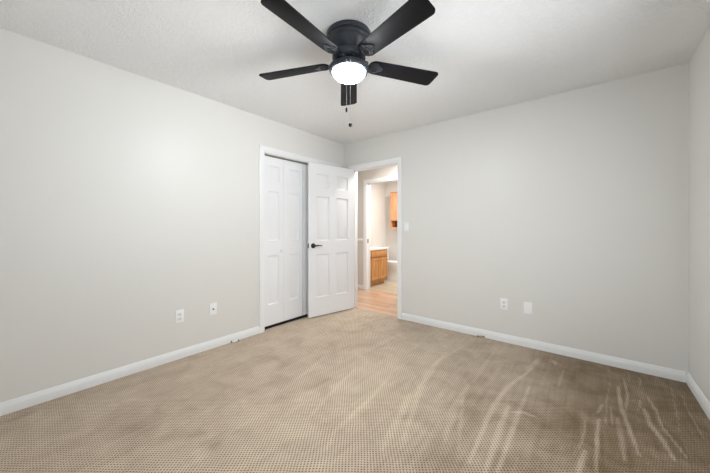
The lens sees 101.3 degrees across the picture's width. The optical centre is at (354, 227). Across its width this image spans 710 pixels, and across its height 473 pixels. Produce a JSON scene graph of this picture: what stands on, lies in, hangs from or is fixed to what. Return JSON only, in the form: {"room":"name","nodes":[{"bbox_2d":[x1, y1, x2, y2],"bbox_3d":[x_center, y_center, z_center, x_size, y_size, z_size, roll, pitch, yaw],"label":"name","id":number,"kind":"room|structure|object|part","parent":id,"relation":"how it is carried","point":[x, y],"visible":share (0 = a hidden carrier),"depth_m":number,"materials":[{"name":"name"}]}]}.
{"room":"empty bedroom","nodes":[
{"label":"empty bedroom","id":0,"kind":"room"},
{"bbox_2d":[0,28,343,402],"bbox_3d":[-1.426,-0.040,2.931,0.120,2.440,3.870,0,0,39],"label":"wall","id":1,"kind":"structure","parent":0,"point":[129,201],"depth_m":2.28,"materials":[{"name":"grey paint"}]},
{"bbox_2d":[0,326,259,415],"bbox_3d":[-1.341,1.140,2.930,0.014,0.080,3.736,0,0,39],"label":"baseboard","id":2,"kind":"structure","parent":1,"relation":"attached to","point":[6,407],"depth_m":2.25,"materials":[{"name":"white paint"}]},
{"bbox_2d":[175,309,183,323],"bbox_3d":[-1.585,0.799,2.631,0.009,0.115,0.070,0,0,39],"label":"electrical outlet","id":3,"kind":"object","parent":1,"relation":"attached to","point":[179,314],"visible":1,"depth_m":2.63,"materials":[{"name":"white plastic"}]},
{"bbox_2d":[210,303,216,314],"bbox_3d":[-1.393,0.798,2.863,0.016,0.115,0.070,0,0,39],"label":"wall plate","id":4,"kind":"object","parent":1,"relation":"attached to","point":[213,306],"visible":1,"depth_m":2.87,"materials":[{"name":"white plastic"}]},
{"bbox_2d":[265,156,301,326],"bbox_3d":[-0.880,0.154,3.592,0.060,1.992,0.605,0,0,39],"label":"door","id":5,"kind":"structure","parent":1,"relation":"in","point":[283,178],"depth_m":3.59,"materials":[{"name":"white paint"}]},
{"bbox_2d":[265,314,307,329],"bbox_3d":[-0.703,1.177,3.844,0.060,0.006,1.224,0,0,39],"label":"trim","id":6,"kind":"structure","parent":1,"relation":"attached to","point":[300,317],"depth_m":3.63,"materials":[{"name":"black metal"}]},
{"bbox_2d":[265,154,307,164],"bbox_3d":[-0.703,-0.852,3.845,0.049,0.016,1.224,0,0,39],"label":"trim","id":7,"kind":"structure","parent":1,"relation":"attached to","point":[265,154],"depth_m":3.61,"materials":[{"name":"metal"}]},
{"bbox_2d":[259,145,340,332],"bbox_3d":[-0.688,0.123,3.833,0.138,2.114,1.370,0,0,39],"label":"trim","id":8,"kind":"structure","parent":1,"relation":"attached to","point":[263,150],"depth_m":3.30,"materials":[{"name":"white paint"}]},
{"bbox_2d":[302,164,307,314],"bbox_3d":[-0.494,0.154,4.072,0.060,1.992,0.605,0,0,39],"label":"door","id":9,"kind":"structure","parent":1,"relation":"in","point":[304,167],"depth_m":3.85,"materials":[{"name":"white paint"}]},
{"bbox_2d":[307,162,353,317],"bbox_3d":[-0.306,0.157,4.014,0.773,2.022,0.091,0,0,-41],"label":"door","id":10,"kind":"structure","parent":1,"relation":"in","point":[330,246],"depth_m":4.00,"materials":[{"name":"white paint"}]},
{"bbox_2d":[265,314,307,330],"bbox_3d":[-0.935,1.190,4.019,0.720,0.020,1.380,0,0,39],"label":"floor","id":11,"kind":"structure","parent":0,"point":[306,314],"depth_m":3.60,"materials":[{"name":"carpet"}]},
{"bbox_2d":[0,308,709,472],"bbox_3d":[0.012,1.180,1.849,3.477,0.001,3.750,0,0,39],"label":"floor","id":12,"kind":"structure","parent":0,"point":[352,390],"depth_m":1.85,"materials":[{"name":"carpet"}]},
{"bbox_2d":[0,0,709,144],"bbox_3d":[0.012,-1.320,1.849,3.717,0.120,3.990,0,0,39],"label":"ceiling","id":13,"kind":"structure","parent":0,"point":[486,55],"depth_m":2.04,"materials":[{"name":"white paint"}]},
{"bbox_2d":[259,0,437,126],"bbox_3d":[-0.058,-0.937,1.865,1.257,0.646,1.225,0,0,39],"label":"ceiling fan","id":14,"kind":"object","parent":13,"relation":"hanging from","point":[349,42],"visible":1,"depth_m":1.78,"materials":[{"name":"black metal"}]},
{"bbox_3d":[-0.416,-1.079,2.013,0.517,0.006,0.142,0,12,17],"label":"blade","id":15,"kind":"part","parent":14,"relation":"part of","materials":[{"name":"black wood"}]},
{"bbox_3d":[-0.264,-1.079,1.577,0.142,0.006,0.517,15,8,34],"label":"blade","id":16,"kind":"part","parent":14,"relation":"part of","materials":[{"name":"black wood"}]},
{"bbox_3d":[-0.052,-0.881,1.770,0.003,0.298,0.002,0,0,39],"label":"pull chain","id":17,"kind":"part","parent":14,"relation":"part of","materials":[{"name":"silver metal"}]},
{"bbox_3d":[-0.040,-0.990,1.900,0.211,0.058,0.211,0,0,39],"label":"lamp shade","id":18,"kind":"part","parent":14,"relation":"part of","materials":[{"name":"white glass"}]},
{"bbox_3d":[-0.049,-1.079,2.294,0.142,0.006,0.517,-12,0,-1],"label":"blade","id":19,"kind":"part","parent":14,"relation":"part of","materials":[{"name":"black wood"}]},
{"bbox_3d":[0.199,-1.079,1.587,0.142,0.006,0.517,15,-9,-36],"label":"blade","id":20,"kind":"part","parent":14,"relation":"part of","materials":[{"name":"black wood"}]},
{"bbox_3d":[0.332,-1.079,2.030,0.517,0.006,0.142,0,-12,-19],"label":"blade","id":21,"kind":"part","parent":14,"relation":"part of","materials":[{"name":"black wood"}]},
{"bbox_2d":[356,279,396,315],"bbox_3d":[1.351,1.197,5.008,5.600,0.026,2.750,0,0,39],"label":"floor","id":22,"kind":"structure","parent":0,"point":[381,302],"depth_m":4.89,"materials":[{"name":"brown wood"}]},
{"bbox_2d":[370,249,387,285],"bbox_3d":[0.307,0.819,6.186,0.586,0.730,0.625,0,0,39],"label":"bathroom vanity","id":23,"kind":"object","parent":22,"relation":"on","point":[378,259],"visible":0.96,"depth_m":6.01,"materials":[{"name":"brown wood"}]},
{"bbox_3d":[0.414,0.832,5.909,0.018,0.435,0.286,0,0,39],"label":"cabinet door","id":24,"kind":"part","parent":23,"relation":"part of","materials":[{"name":"brown wood"}]},
{"bbox_2d":[370,247,387,250],"bbox_3d":[0.292,0.374,6.197,0.558,0.159,0.652,0,0,39],"label":"countertop","id":25,"kind":"structure","parent":23,"relation":"on","point":[371,248],"depth_m":6.08,"materials":[{"name":"beige stone"}]},
{"bbox_3d":[0.507,0.534,6.026,0.018,0.110,0.585,0,0,39],"label":"drawer","id":26,"kind":"part","parent":23,"relation":"part of","materials":[{"name":"brown wood"}]},
{"bbox_3d":[0.601,0.832,6.141,0.018,0.435,0.286,0,0,39],"label":"cabinet door","id":27,"kind":"part","parent":23,"relation":"part of","materials":[{"name":"brown wood"}]},
{"bbox_2d":[382,246,396,280],"bbox_3d":[0.820,0.817,6.707,0.736,0.735,0.416,0,0,39],"label":"toilet","id":28,"kind":"object","parent":22,"relation":"on","point":[392,264],"visible":0.31,"depth_m":6.55,"materials":[{"name":"white ceramic"}]},
{"bbox_3d":[0.905,0.992,6.638,0.500,0.385,0.370,0,0,39],"label":"bowl","id":29,"kind":"part","parent":28,"relation":"part of","materials":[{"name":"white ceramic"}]},
{"bbox_2d":[370,183,385,246],"bbox_3d":[0.278,-0.040,6.720,0.120,2.440,1.670,0,0,39],"label":"wall","id":30,"kind":"structure","parent":0,"point":[377,191],"depth_m":6.98,"materials":[{"name":"paint"}]},
{"bbox_2d":[386,182,396,259],"bbox_3d":[1.609,-0.040,6.643,2.050,2.440,0.120,0,0,39],"label":"wall","id":31,"kind":"structure","parent":0,"point":[391,234],"depth_m":7.16,"materials":[{"name":"paint"}]},
{"bbox_2d":[390,192,396,228],"bbox_3d":[1.089,-0.414,6.834,0.516,0.876,0.236,0,0,39],"label":"upper cabinet","id":32,"kind":"object","parent":31,"relation":"attached to","point":[393,196],"visible":0.2,"depth_m":6.88,"materials":[{"name":"brown wood"}]},
{"bbox_2d":[344,63,687,373],"bbox_3d":[0.850,-0.040,4.385,5.840,2.440,1.250,0,0,39],"label":"wall","id":33,"kind":"structure","parent":0,"point":[572,205],"depth_m":2.72,"materials":[{"name":"grey paint"}]},
{"bbox_2d":[348,157,401,318],"bbox_3d":[0.297,0.129,4.105,0.897,2.103,0.156,0,0,39],"label":"trim","id":34,"kind":"structure","parent":33,"relation":"attached to","point":[394,161],"depth_m":3.87,"materials":[{"name":"white paint"}]},
{"bbox_2d":[354,307,396,317],"bbox_3d":[0.274,1.190,4.078,0.788,0.020,0.050,0,0,39],"label":"threshold","id":35,"kind":"structure","parent":33,"relation":"in","point":[354,307],"depth_m":4.06,"materials":[{"name":"wood"}]},
{"bbox_2d":[363,176,396,289],"bbox_3d":[0.527,0.129,5.359,0.849,2.102,0.138,0,0,39],"label":"trim","id":36,"kind":"structure","parent":33,"relation":"attached to","point":[366,183],"depth_m":5.55,"materials":[{"name":"white paint"}]},
{"bbox_2d":[404,222,408,230],"bbox_3d":[0.654,-0.013,3.728,0.070,0.115,0.018,0,0,39],"label":"light switch","id":37,"kind":"object","parent":33,"relation":"attached to","point":[406,225],"visible":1,"depth_m":3.73,"materials":[{"name":"white plastic"}]},
{"bbox_2d":[500,298,507,309],"bbox_3d":[1.544,0.789,3.017,0.070,0.115,0.009,0,0,39],"label":"electrical outlet","id":38,"kind":"object","parent":33,"relation":"attached to","point":[503,302],"visible":1,"depth_m":3.02,"materials":[{"name":"white plastic"}]},
{"bbox_2d":[524,302,532,314],"bbox_3d":[1.714,0.795,2.882,0.076,0.118,0.007,0,0,39],"label":"blank wall plate","id":39,"kind":"object","parent":33,"relation":"attached to","point":[528,307],"visible":1,"depth_m":2.88,"materials":[{"name":"white plastic"}]},
{"bbox_2d":[401,313,685,382],"bbox_3d":[1.179,1.140,3.309,3.463,0.080,0.014,0,0,39],"label":"baseboard","id":40,"kind":"structure","parent":33,"relation":"attached to","point":[677,375],"depth_m":2.70,"materials":[{"name":"white paint"}]},
{"bbox_2d":[688,28,709,402],"bbox_3d":[1.375,-0.040,0.674,0.120,2.440,3.870,0,0,39],"label":"wall","id":41,"kind":"structure","parent":0,"point":[699,64],"depth_m":2.01,"materials":[{"name":"grey paint"}]},
{"bbox_2d":[686,372,709,419],"bbox_3d":[1.365,1.140,0.769,0.014,0.080,3.736,0,0,39],"label":"baseboard","id":42,"kind":"structure","parent":41,"relation":"attached to","point":[701,399],"depth_m":1.97,"materials":[{"name":"white paint"}]}
]}

